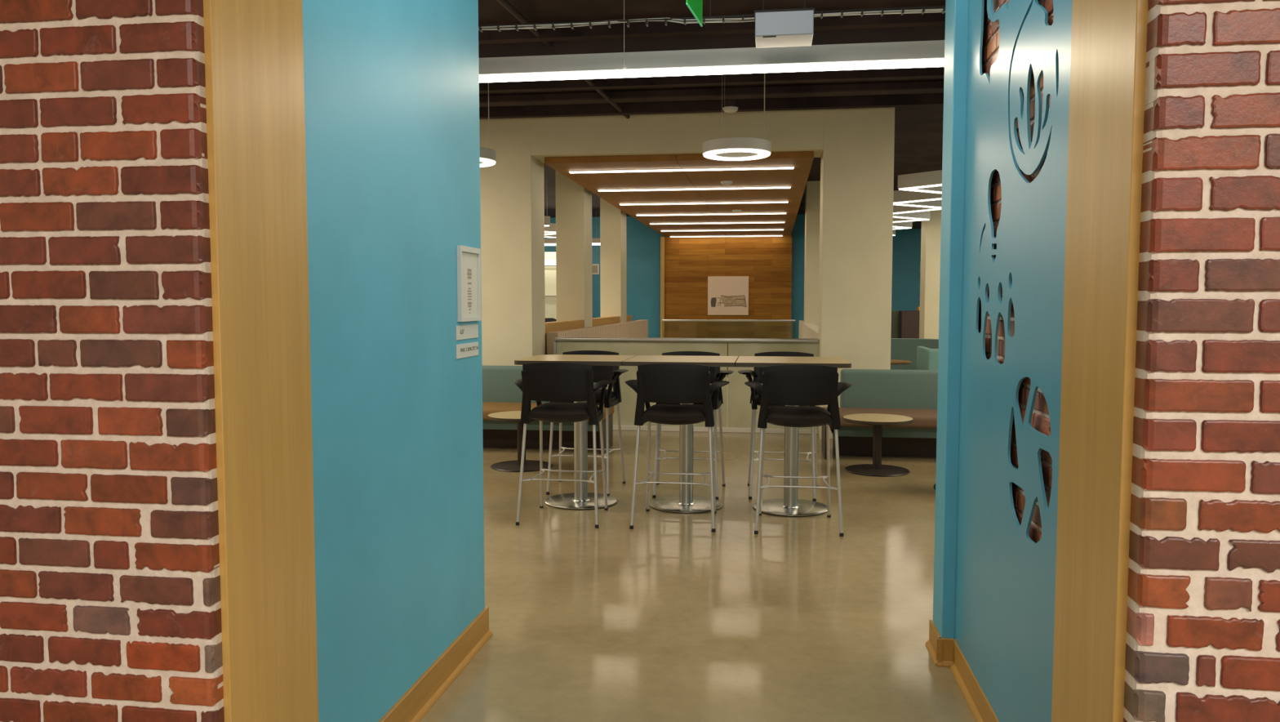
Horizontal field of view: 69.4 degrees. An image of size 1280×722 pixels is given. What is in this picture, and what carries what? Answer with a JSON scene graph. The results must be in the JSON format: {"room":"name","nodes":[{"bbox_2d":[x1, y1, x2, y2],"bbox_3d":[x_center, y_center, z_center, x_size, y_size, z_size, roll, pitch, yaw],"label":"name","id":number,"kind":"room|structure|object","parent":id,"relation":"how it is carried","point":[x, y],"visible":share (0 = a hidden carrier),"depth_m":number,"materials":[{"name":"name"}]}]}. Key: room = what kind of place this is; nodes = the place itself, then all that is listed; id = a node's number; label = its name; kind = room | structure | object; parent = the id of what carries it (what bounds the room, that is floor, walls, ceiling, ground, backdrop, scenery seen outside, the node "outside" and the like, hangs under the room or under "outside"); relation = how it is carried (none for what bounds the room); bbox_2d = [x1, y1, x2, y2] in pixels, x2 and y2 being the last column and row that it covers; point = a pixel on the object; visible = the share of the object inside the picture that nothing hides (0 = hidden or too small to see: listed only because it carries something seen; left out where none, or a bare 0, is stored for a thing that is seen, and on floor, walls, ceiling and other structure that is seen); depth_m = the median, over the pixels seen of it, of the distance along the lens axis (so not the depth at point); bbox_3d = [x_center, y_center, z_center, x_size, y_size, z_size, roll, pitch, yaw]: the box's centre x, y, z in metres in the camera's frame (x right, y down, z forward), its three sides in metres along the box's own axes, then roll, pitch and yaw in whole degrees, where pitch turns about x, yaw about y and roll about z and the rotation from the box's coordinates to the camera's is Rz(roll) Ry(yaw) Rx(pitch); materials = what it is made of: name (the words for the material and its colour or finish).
{"room":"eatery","nodes":[
{"label":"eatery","id":0,"kind":"room"},
{"bbox_2d":[0,0,224,721],"bbox_3d":[-2.070,-0.428,2.141,2.524,3.540,0.396,1,4,8],"label":"wall","id":1,"kind":"structure","parent":0,"point":[110,609],"depth_m":1.83,"materials":[{"name":"brick"}]},
{"bbox_2d":[203,0,318,721],"bbox_3d":[-0.812,-0.008,2.008,0.017,2.720,0.360,1,4,8],"label":"trim","id":2,"kind":"structure","parent":1,"relation":"attached to","point":[254,49],"depth_m":1.98,"materials":[{"name":"brown wood"}]},
{"bbox_2d":[302,0,484,721],"bbox_3d":[-0.942,-0.489,3.106,0.255,3.540,1.835,1,4,8],"label":"wall","id":3,"kind":"structure","parent":0,"point":[392,86],"depth_m":3.06,"materials":[{"name":"teal paint"}]},
{"bbox_2d":[377,605,492,721],"bbox_3d":[-0.801,1.214,3.203,0.028,0.128,1.850,1,4,8],"label":"baseboard","id":4,"kind":"structure","parent":3,"relation":"attached to","point":[424,692],"depth_m":3.51,"materials":[{"name":"brown wood"}]},
{"bbox_2d":[455,324,478,340],"bbox_3d":[-0.713,-0.120,3.821,0.005,0.058,0.275,1,4,8],"label":"plate","id":5,"kind":"object","parent":3,"relation":"attached to","point":[462,331],"visible":1,"depth_m":3.80,"materials":[{"name":"grey plastic"}]},
{"bbox_2d":[456,342,478,359],"bbox_3d":[-0.713,-0.045,3.825,0.005,0.057,0.275,1,4,8],"label":"plate","id":6,"kind":"object","parent":3,"relation":"attached to","point":[468,349],"visible":1,"depth_m":3.81,"materials":[{"name":"grey plastic"}]},
{"bbox_2d":[457,244,481,321],"bbox_3d":[-0.705,-0.317,3.822,0.016,0.305,0.255,1,4,8],"label":"framed notice","id":7,"kind":"object","parent":3,"relation":"attached to","point":[468,259],"visible":1,"depth_m":3.82,"materials":[{"name":"grey"}]},
{"bbox_2d":[545,315,631,354],"bbox_3d":[-0.715,-0.053,14.419,0.140,1.225,6.900,1,4,8],"label":"wall","id":8,"kind":"structure","parent":0,"point":[556,326],"depth_m":12.62,"materials":[{"name":"brown wood"}]},
{"bbox_2d":[546,319,648,354],"bbox_3d":[-0.472,0.090,15.001,0.140,1.365,8.100,1,4,8],"label":"trim","id":9,"kind":"structure","parent":8,"relation":"attached to","point":[637,328],"depth_m":14.28,"materials":[{"name":"beige wood"}]},
{"bbox_2d":[544,151,813,236],"bbox_3d":[1.247,-2.619,16.122,2.980,0.068,12.040,1,4,8],"label":"ceiling","id":10,"kind":"structure","parent":0,"point":[797,178],"depth_m":12.65,"materials":[{"name":"brown wood"}]},
{"bbox_2d":[568,166,794,173],"bbox_3d":[0.466,-2.233,10.812,2.650,0.025,0.076,1,4,8],"label":"light bar","id":11,"kind":"object","parent":10,"relation":"attached to","point":[754,167],"visible":1,"depth_m":10.79,"materials":[{"name":"white plastic"}]},
{"bbox_2d":[597,186,791,191],"bbox_3d":[0.725,-2.350,12.635,2.650,0.025,0.076,1,4,8],"label":"light bar","id":12,"kind":"object","parent":10,"relation":"attached to","point":[762,187],"visible":1,"depth_m":12.61,"materials":[{"name":"white plastic"}]},
{"bbox_2d":[618,200,788,204],"bbox_3d":[0.985,-2.467,14.458,2.650,0.025,0.076,1,4,8],"label":"light bar","id":13,"kind":"object","parent":10,"relation":"attached to","point":[763,202],"visible":1,"depth_m":14.42,"materials":[{"name":"white plastic"}]},
{"bbox_2d":[636,212,786,216],"bbox_3d":[1.244,-2.583,16.281,2.650,0.025,0.076,1,4,8],"label":"light bar","id":14,"kind":"object","parent":10,"relation":"attached to","point":[760,213],"visible":1,"depth_m":16.25,"materials":[{"name":"white plastic"}]},
{"bbox_2d":[649,221,785,224],"bbox_3d":[1.503,-2.700,18.104,2.650,0.025,0.076,1,4,8],"label":"light bar","id":15,"kind":"object","parent":10,"relation":"attached to","point":[766,221],"visible":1,"depth_m":18.07,"materials":[{"name":"white plastic"}]},
{"bbox_2d":[660,228,783,231],"bbox_3d":[1.762,-2.817,19.927,2.650,0.025,0.076,1,4,8],"label":"light bar","id":16,"kind":"object","parent":10,"relation":"attached to","point":[771,228],"visible":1,"depth_m":19.89,"materials":[{"name":"white plastic"}]},
{"bbox_2d":[669,235,782,237],"bbox_3d":[2.022,-2.933,21.750,2.650,0.025,0.076,1,4,8],"label":"light bar","id":17,"kind":"object","parent":10,"relation":"attached to","point":[732,235],"visible":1,"depth_m":21.69,"materials":[{"name":"white plastic"}]},
{"bbox_2d":[720,180,733,185],"bbox_3d":[1.121,-2.295,11.940,0.156,0.045,0.156,1,4,8],"label":"smoke detector","id":18,"kind":"object","parent":10,"relation":"attached to","point":[724,182],"visible":1,"depth_m":11.88,"materials":[{"name":"white plastic"}]},
{"bbox_2d":[732,209,741,213],"bbox_3d":[1.638,-2.532,15.647,0.156,0.045,0.156,1,4,8],"label":"smoke detector","id":19,"kind":"object","parent":10,"relation":"attached to","point":[733,211],"visible":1,"depth_m":15.60,"materials":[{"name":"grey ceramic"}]},
{"bbox_2d":[479,106,894,439],"bbox_3d":[0.378,-0.957,10.411,4.712,3.540,0.600,1,4,8],"label":"wall","id":20,"kind":"structure","parent":0,"point":[855,147],"depth_m":9.96,"materials":[{"name":"beige paint"}]},
{"bbox_2d":[419,366,976,721],"bbox_3d":[0.296,1.014,9.283,16.000,0.250,26.300,1,4,8],"label":"floor","id":21,"kind":"structure","parent":0,"point":[668,617],"depth_m":4.58,"materials":[{"name":"concrete"}]},
{"bbox_2d":[488,410,552,471],"bbox_3d":[-1.066,0.716,8.314,0.594,0.470,0.594,1,4,8],"label":"side table","id":22,"kind":"object","parent":21,"relation":"on","point":[511,415],"visible":0.63,"depth_m":8.27,"materials":[{"name":"beige wood"}]},
{"bbox_2d":[482,364,613,453],"bbox_3d":[-1.437,0.475,9.495,2.300,0.800,0.860,1,4,8],"label":"bench sofa","id":23,"kind":"object","parent":21,"relation":"on","point":[500,393],"visible":0.22,"depth_m":9.41,"materials":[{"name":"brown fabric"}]},
{"bbox_2d":[544,266,556,319],"bbox_3d":[-2.615,-1.043,21.478,1.980,2.300,0.040,1,4,8],"label":"board","id":24,"kind":"object","parent":21,"relation":"on","point":[549,271],"visible":0.02,"depth_m":21.34,"materials":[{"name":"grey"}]},
{"bbox_2d":[544,251,555,265],"bbox_3d":[-2.617,-2.360,21.374,1.980,0.300,0.200,1,4,8],"label":"light","id":25,"kind":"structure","parent":24,"relation":"on","point":[549,257],"depth_m":21.20,"materials":[{"name":"beige paint"}]},
{"bbox_2d":[545,317,556,322],"bbox_3d":[-1.883,-0.272,18.367,0.585,1.154,0.615,1,4,8],"label":"swivel chair","id":26,"kind":"object","parent":21,"relation":"on","point":[547,319],"visible":0.02,"depth_m":18.54,"materials":[{"name":"black plastic"}]},
{"bbox_2d":[513,362,616,528],"bbox_3d":[-0.512,0.534,6.331,0.699,1.085,0.551,1,4,8],"label":"bar chair","id":27,"kind":"object","parent":21,"relation":"on","point":[552,382],"visible":1,"depth_m":6.09,"materials":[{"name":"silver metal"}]},
{"bbox_2d":[528,401,599,418],"bbox_3d":[-0.511,0.329,6.323,0.436,0.072,0.470,1,4,8],"label":"seat cushion","id":28,"kind":"object","parent":27,"relation":"on","point":[552,410],"depth_m":6.12,"materials":[{"name":"black fabric"}]},
{"bbox_2d":[555,170,592,327],"bbox_3d":[-0.957,-1.155,13.513,0.415,3.540,0.580,1,4,8],"label":"column","id":29,"kind":"structure","parent":21,"relation":"on","point":[574,277],"depth_m":13.21,"materials":[{"name":"beige paint"}]},
{"bbox_2d":[514,354,636,509],"bbox_3d":[-0.456,0.510,6.831,0.774,1.070,0.762,1,4,8],"label":"bar table","id":30,"kind":"object","parent":21,"relation":"on","point":[580,499],"visible":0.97,"depth_m":6.78,"materials":[{"name":"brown metal"}]},
{"bbox_2d":[546,350,628,494],"bbox_3d":[-0.436,0.472,7.306,0.699,1.085,0.551,1,4,9],"label":"bar chair","id":31,"kind":"object","parent":21,"relation":"on","point":[611,398],"visible":0.39,"depth_m":7.41,"materials":[{"name":"black plastic"}]},
{"bbox_2d":[561,388,613,402],"bbox_3d":[-0.437,0.267,7.288,0.436,0.072,0.470,1,4,9],"label":"seat cushion","id":32,"kind":"object","parent":31,"relation":"on","point":[609,394],"depth_m":7.09,"materials":[{"name":"black fabric"}]},
{"bbox_2d":[600,197,626,322],"bbox_3d":[-0.475,-1.359,16.705,0.370,3.540,0.650,1,4,8],"label":"column","id":33,"kind":"structure","parent":21,"relation":"on","point":[613,220],"depth_m":16.37,"materials":[{"name":"beige paint"}]},
{"bbox_2d":[625,363,728,532],"bbox_3d":[0.249,0.541,6.231,0.699,1.085,0.551,1,4,9],"label":"bar chair","id":34,"kind":"object","parent":21,"relation":"on","point":[664,383],"visible":1,"depth_m":5.99,"materials":[{"name":"black plastic"}]},
{"bbox_2d":[643,403,704,420],"bbox_3d":[0.250,0.335,6.222,0.436,0.072,0.470,1,4,9],"label":"seat cushion","id":35,"kind":"object","parent":34,"relation":"on","point":[660,411],"depth_m":6.03,"materials":[{"name":"black fabric"}]},
{"bbox_2d":[622,355,738,512],"bbox_3d":[0.313,0.517,6.722,0.774,1.070,0.762,1,4,8],"label":"bar table","id":36,"kind":"object","parent":21,"relation":"on","point":[686,502],"visible":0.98,"depth_m":6.67,"materials":[{"name":"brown metal"}]},
{"bbox_2d":[553,337,818,434],"bbox_3d":[0.501,0.272,10.573,3.028,1.068,0.090,1,4,8],"label":"half wall","id":37,"kind":"structure","parent":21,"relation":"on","point":[740,407],"depth_m":10.51,"materials":[{"name":"beige paint"}]},
{"bbox_2d":[652,351,733,499],"bbox_3d":[0.376,0.479,7.193,0.699,1.085,0.551,0,4,7],"label":"bar chair","id":38,"kind":"object","parent":21,"relation":"on","point":[716,374],"visible":0.44,"depth_m":7.29,"materials":[{"name":"black plastic"}]},
{"bbox_2d":[659,393,711,404],"bbox_3d":[0.376,0.274,7.175,0.436,0.072,0.470,0,4,7],"label":"seat cushion","id":39,"kind":"object","parent":38,"relation":"on","point":[711,393],"depth_m":6.95,"materials":[{"name":"black fabric"}]},
{"bbox_2d":[662,319,795,321],"bbox_3d":[2.014,-0.311,21.150,3.030,1.280,0.080,1,4,8],"label":"guardrail","id":40,"kind":"object","parent":21,"relation":"on","point":[663,320],"visible":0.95,"depth_m":21.07,"materials":[{"name":"silver metal"}]},
{"bbox_2d":[737,351,817,501],"bbox_3d":[1.105,0.483,7.135,0.699,1.085,0.551,1,4,9],"label":"bar chair","id":41,"kind":"object","parent":21,"relation":"on","point":[757,373],"visible":0.41,"depth_m":7.10,"materials":[{"name":"black plastic"}]},
{"bbox_2d":[755,393,778,404],"bbox_3d":[1.105,0.278,7.117,0.436,0.072,0.470,1,4,9],"label":"seat cushion","id":42,"kind":"object","parent":41,"relation":"on","point":[757,397],"depth_m":6.95,"materials":[{"name":"black fabric"}]},
{"bbox_2d":[735,355,851,516],"bbox_3d":[1.082,0.524,6.613,0.774,1.070,0.762,1,4,8],"label":"bar table","id":43,"kind":"object","parent":21,"relation":"on","point":[790,505],"visible":0.88,"depth_m":6.57,"materials":[{"name":"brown metal"}]},
{"bbox_2d":[744,364,852,536],"bbox_3d":[1.039,0.549,6.107,0.699,1.085,0.551,0,4,6],"label":"bar chair","id":44,"kind":"object","parent":21,"relation":"on","point":[809,385],"visible":1,"depth_m":5.87,"materials":[{"name":"black plastic"}]},
{"bbox_2d":[767,405,831,422],"bbox_3d":[1.039,0.343,6.098,0.436,0.072,0.470,0,4,6],"label":"seat cushion","id":45,"kind":"object","parent":44,"relation":"on","point":[775,414],"depth_m":5.90,"materials":[{"name":"black fabric"}]},
{"bbox_2d":[804,180,820,326],"bbox_3d":[3.094,-1.327,16.200,0.402,3.540,0.650,1,4,8],"label":"column","id":46,"kind":"structure","parent":21,"relation":"on","point":[812,189],"depth_m":15.86,"materials":[{"name":"beige paint"}]},
{"bbox_2d":[843,413,913,476],"bbox_3d":[2.080,0.729,8.101,0.594,0.470,0.594,1,4,8],"label":"side table","id":47,"kind":"object","parent":21,"relation":"on","point":[876,468],"visible":1,"depth_m":8.06,"materials":[{"name":"beige wood"}]},
{"bbox_2d":[821,368,937,459],"bbox_3d":[2.865,0.514,8.886,2.210,0.800,0.860,1,4,8],"label":"bench sofa","id":48,"kind":"object","parent":21,"relation":"on","point":[913,393],"visible":0.27,"depth_m":9.06,"materials":[{"name":"brown fabric"}]},
{"bbox_2d":[890,311,898,337],"bbox_3d":[4.602,-0.304,17.675,0.650,1.310,0.060,1,4,8],"label":"partition panel","id":49,"kind":"object","parent":21,"relation":"on","point":[895,314],"visible":0.18,"depth_m":17.58,"materials":[{"name":"grey fabric"}]},
{"bbox_2d":[890,359,911,364],"bbox_3d":[3.057,0.373,11.481,0.590,0.750,0.590,1,4,8],"label":"table","id":50,"kind":"object","parent":21,"relation":"on","point":[892,361],"visible":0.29,"depth_m":11.25,"materials":[{"name":"brown wood"}]},
{"bbox_2d":[897,310,919,338],"bbox_3d":[5.398,-0.303,17.658,0.870,1.310,0.450,1,4,8],"label":"storage cabinet","id":51,"kind":"object","parent":21,"relation":"on","point":[908,320],"visible":0.16,"depth_m":17.45,"materials":[{"name":"black laminate"}]},
{"bbox_2d":[890,337,938,369],"bbox_3d":[3.744,0.177,11.918,1.123,0.885,1.532,-1,4,-10],"label":"sofa","id":52,"kind":"object","parent":21,"relation":"on","point":[901,348],"visible":0.02,"depth_m":12.37,"materials":[{"name":"teal fabric"}]},
{"bbox_2d":[915,346,938,369],"bbox_3d":[3.506,0.326,10.604,0.545,0.955,0.800,1,4,8],"label":"lounge chair","id":53,"kind":"object","parent":21,"relation":"on","point":[926,357],"visible":0.2,"depth_m":10.28,"materials":[{"name":"teal fabric"}]},
{"bbox_2d":[919,209,941,338],"bbox_3d":[4.877,-1.267,15.267,0.407,3.540,0.500,1,4,8],"label":"column","id":54,"kind":"structure","parent":21,"relation":"on","point":[931,232],"depth_m":15.04,"materials":[{"name":"beige paint"}]},
{"bbox_2d":[478,0,945,217],"bbox_3d":[0.724,-2.911,12.058,16.000,0.150,20.400,1,4,8],"label":"ceiling","id":55,"kind":"structure","parent":0,"point":[918,131],"depth_m":6.71,"materials":[{"name":"brown paint"}]},
{"bbox_2d":[480,82,496,167],"bbox_3d":[-1.614,-2.205,8.428,0.594,0.796,0.594,1,4,8],"label":"pendant","id":56,"kind":"object","parent":55,"relation":"hanging from","point":[487,156],"visible":0.21,"depth_m":8.36,"materials":[{"name":"white metal"}]},
{"bbox_2d":[544,216,555,237],"bbox_3d":[-2.058,-2.667,15.607,1.104,0.790,6.451,1,4,8],"label":"light","id":57,"kind":"object","parent":55,"relation":"hanging from","point":[549,228],"visible":0.18,"depth_m":16.93,"materials":[{"name":"white plastic"}]},
{"bbox_2d":[496,0,630,119],"bbox_3d":[-0.710,-2.450,7.130,0.044,0.042,5.811,1,4,12],"label":"ceiling pipe","id":58,"kind":"object","parent":55,"relation":"attached to","point":[504,3],"visible":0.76,"depth_m":6.81,"materials":[{"name":"black metal"}]},
{"bbox_2d":[685,0,702,26],"bbox_3d":[0.218,-1.837,3.663,0.040,0.921,0.320,1,4,15],"label":"exit sign","id":59,"kind":"object","parent":55,"relation":"hanging from","point":[695,6],"visible":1,"depth_m":3.73,"materials":[{"name":"green plastic"}]},
{"bbox_2d":[478,0,944,82],"bbox_3d":[0.327,-1.913,4.682,8.500,0.900,0.083,1,4,8],"label":"linear pendant","id":60,"kind":"object","parent":55,"relation":"hanging from","point":[915,54],"visible":0.4,"depth_m":4.67,"materials":[{"name":"grey metal"}]},
{"bbox_2d":[479,80,943,106],"bbox_3d":[0.296,-2.601,9.052,15.800,0.076,0.200,1,4,8],"label":"joist","id":61,"kind":"object","parent":55,"relation":"attached to","point":[917,86],"visible":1,"depth_m":8.93,"materials":[{"name":"brown paint"}]},
{"bbox_2d":[479,93,943,119],"bbox_3d":[0.373,-2.628,9.596,15.800,0.100,0.100,1,4,8],"label":"joist","id":62,"kind":"object","parent":55,"relation":"attached to","point":[923,100],"visible":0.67,"depth_m":9.50,"materials":[{"name":"brown paint"}]},
{"bbox_2d":[478,25,945,57],"bbox_3d":[0.043,-2.428,7.277,15.800,0.196,0.400,1,4,8],"label":"ceiling beam","id":63,"kind":"structure","parent":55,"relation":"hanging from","point":[922,33],"depth_m":7.03,"materials":[{"name":"black metal"}]},
{"bbox_2d":[478,7,945,44],"bbox_3d":[-0.020,-2.451,6.830,15.800,0.100,0.100,1,4,8],"label":"joist","id":64,"kind":"object","parent":55,"relation":"attached to","point":[655,28],"visible":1,"depth_m":6.75,"materials":[{"name":"brown paint"}]},
{"bbox_2d":[479,66,944,93],"bbox_3d":[0.204,-2.552,8.410,15.800,0.100,0.100,1,4,8],"label":"joist","id":65,"kind":"object","parent":55,"relation":"attached to","point":[931,72],"visible":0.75,"depth_m":8.31,"materials":[{"name":"brown paint"}]},
{"bbox_2d":[478,0,945,32],"bbox_3d":[0.242,-1.969,4.404,6.408,0.753,0.036,1,4,8],"label":"cable","id":66,"kind":"object","parent":55,"relation":"hanging from","point":[536,25],"visible":0.3,"depth_m":4.41,"materials":[{"name":"grey plastic"}]},
{"bbox_2d":[722,98,737,113],"bbox_3d":[0.907,-2.575,9.271,0.156,0.165,0.156,1,4,8],"label":"smoke detector","id":67,"kind":"object","parent":55,"relation":"attached to","point":[731,107],"visible":0.88,"depth_m":9.22,"materials":[{"name":"white plastic"}]},
{"bbox_2d":[724,98,736,106],"bbox_3d":[0.907,-2.597,9.269,0.120,0.120,0.120,1,4,8],"label":"security camera","id":68,"kind":"object","parent":67,"relation":"on","point":[728,103],"depth_m":9.22,"materials":[{"name":"grey paint"}]},
{"bbox_2d":[702,72,771,160],"bbox_3d":[0.840,-2.177,8.000,0.594,0.796,0.594,1,4,8],"label":"pendant","id":69,"kind":"object","parent":55,"relation":"hanging from","point":[727,148],"visible":0.99,"depth_m":7.83,"materials":[{"name":"grey metal"}]},
{"bbox_2d":[754,0,814,48],"bbox_3d":[0.672,-1.913,4.288,0.273,0.850,0.205,1,4,8],"label":"hanging sign","id":70,"kind":"object","parent":55,"relation":"hanging from","point":[780,28],"depth_m":4.22,"materials":[{"name":"grey plastic"}]},
{"bbox_2d":[911,220,921,228],"bbox_3d":[5.488,-2.828,15.030,0.600,0.386,12.400,1,4,8],"label":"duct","id":71,"kind":"object","parent":55,"relation":"hanging from","point":[916,224],"visible":0.04,"depth_m":20.14,"materials":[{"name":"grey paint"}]},
{"bbox_2d":[893,169,942,235],"bbox_3d":[3.924,-2.545,13.699,1.062,0.790,8.444,1,4,8],"label":"light","id":72,"kind":"object","parent":55,"relation":"hanging from","point":[920,193],"visible":0.42,"depth_m":11.82,"materials":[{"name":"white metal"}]},
{"bbox_2d":[726,377,728,426],"bbox_3d":[1.220,2.533,16.081,3.550,3.650,11.000,1,4,8],"label":"wall","id":73,"kind":"structure","parent":0,"point":[727,377],"depth_m":21.29,"materials":[{"name":"beige paint"}]},
{"bbox_2d":[798,320,818,338],"bbox_3d":[2.666,0.128,14.406,0.160,1.365,7.800,1,4,8],"label":"trim","id":74,"kind":"structure","parent":73,"relation":"attached to","point":[806,331],"depth_m":14.11,"materials":[{"name":"beige paint"}]},
{"bbox_2d":[664,235,791,355],"bbox_3d":[2.059,-1.325,22.115,3.090,3.280,0.148,1,4,8],"label":"wall","id":75,"kind":"structure","parent":0,"point":[689,261],"depth_m":22.00,"materials":[{"name":"brown wood"}]},
{"bbox_2d":[660,236,664,337],"bbox_3d":[0.542,-1.332,22.229,0.095,3.280,0.048,1,4,8],"label":"trim","id":76,"kind":"structure","parent":75,"relation":"attached to","point":[662,238],"depth_m":22.18,"materials":[{"name":"brown wood"}]},
{"bbox_2d":[707,275,748,315],"bbox_3d":[2.098,-1.552,22.003,0.968,0.918,0.033,1,4,8],"label":"poster","id":77,"kind":"object","parent":75,"relation":"attached to","point":[726,295],"visible":1,"depth_m":21.99,"materials":[{"name":"white paper"}]},
{"bbox_2d":[544,213,921,338],"bbox_3d":[2.158,-1.714,22.254,16.000,3.540,0.200,1,4,8],"label":"wall","id":78,"kind":"structure","parent":0,"point":[643,242],"depth_m":22.35,"materials":[{"name":"blue paint"}]},
{"bbox_2d":[544,238,555,245],"bbox_3d":[-2.018,-2.679,20.863,0.246,0.148,0.080,1,4,8],"label":"linear pendant","id":79,"kind":"object","parent":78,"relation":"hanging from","point":[549,242],"depth_m":20.82,"materials":[{"name":"white metal"}]},
{"bbox_2d":[591,263,599,274],"bbox_3d":[-1.126,-2.238,22.570,0.260,0.255,0.028,1,4,8],"label":"picture frame","id":80,"kind":"object","parent":78,"relation":"attached to","point":[595,267],"visible":0.59,"depth_m":22.56,"materials":[{"name":"grey"}]},
{"bbox_2d":[591,265,597,272],"bbox_3d":[-1.125,-2.239,22.578,0.190,0.185,0.013,1,4,8],"label":"picture","id":81,"kind":"object","parent":80,"relation":"attached to","point":[594,268],"depth_m":22.57,"materials":[{"name":"beige"}]},
{"bbox_2d":[591,238,599,244],"bbox_3d":[-0.981,-2.669,20.717,0.168,0.129,0.080,1,4,8],"label":"linear pendant","id":82,"kind":"object","parent":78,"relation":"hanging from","point":[594,241],"depth_m":20.68,"materials":[{"name":"white metal"}]},
{"bbox_2d":[933,0,968,637],"bbox_3d":[1.370,-0.531,3.755,0.250,3.540,0.208,1,4,8],"label":"wall","id":83,"kind":"structure","parent":0,"point":[956,11],"depth_m":3.72,"materials":[{"name":"teal paint"}]},
{"bbox_2d":[977,0,1053,542],"bbox_3d":[1.295,-0.468,2.775,0.222,3.540,1.806,1,4,8],"label":"wall","id":84,"kind":"structure","parent":0,"point":[1040,421],"depth_m":2.95,"materials":[{"name":"brick"}]},
{"bbox_2d":[925,618,999,721],"bbox_3d":[1.138,1.234,3.009,0.083,0.112,1.990,1,4,8],"label":"baseboard","id":85,"kind":"structure","parent":84,"relation":"attached to","point":[944,651],"depth_m":3.59,"materials":[{"name":"brown wood"}]},
{"bbox_2d":[954,0,1072,721],"bbox_3d":[1.161,-0.514,2.784,0.008,3.430,1.769,1,4,8],"label":"panel","id":86,"kind":"object","parent":84,"relation":"attached to","point":[1004,619],"visible":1,"depth_m":2.91,"materials":[{"name":"teal paint"}]},
{"bbox_2d":[1123,0,1279,721],"bbox_3d":[2.169,-0.389,1.541,2.604,3.540,0.396,1,4,8],"label":"wall","id":87,"kind":"structure","parent":0,"point":[1202,644],"depth_m":1.54,"materials":[{"name":"brick"}]},
{"bbox_2d":[1051,0,1147,721],"bbox_3d":[0.879,0.006,1.782,0.020,2.720,0.352,1,4,8],"label":"trim","id":88,"kind":"structure","parent":87,"relation":"attached to","point":[1108,37],"depth_m":1.74,"materials":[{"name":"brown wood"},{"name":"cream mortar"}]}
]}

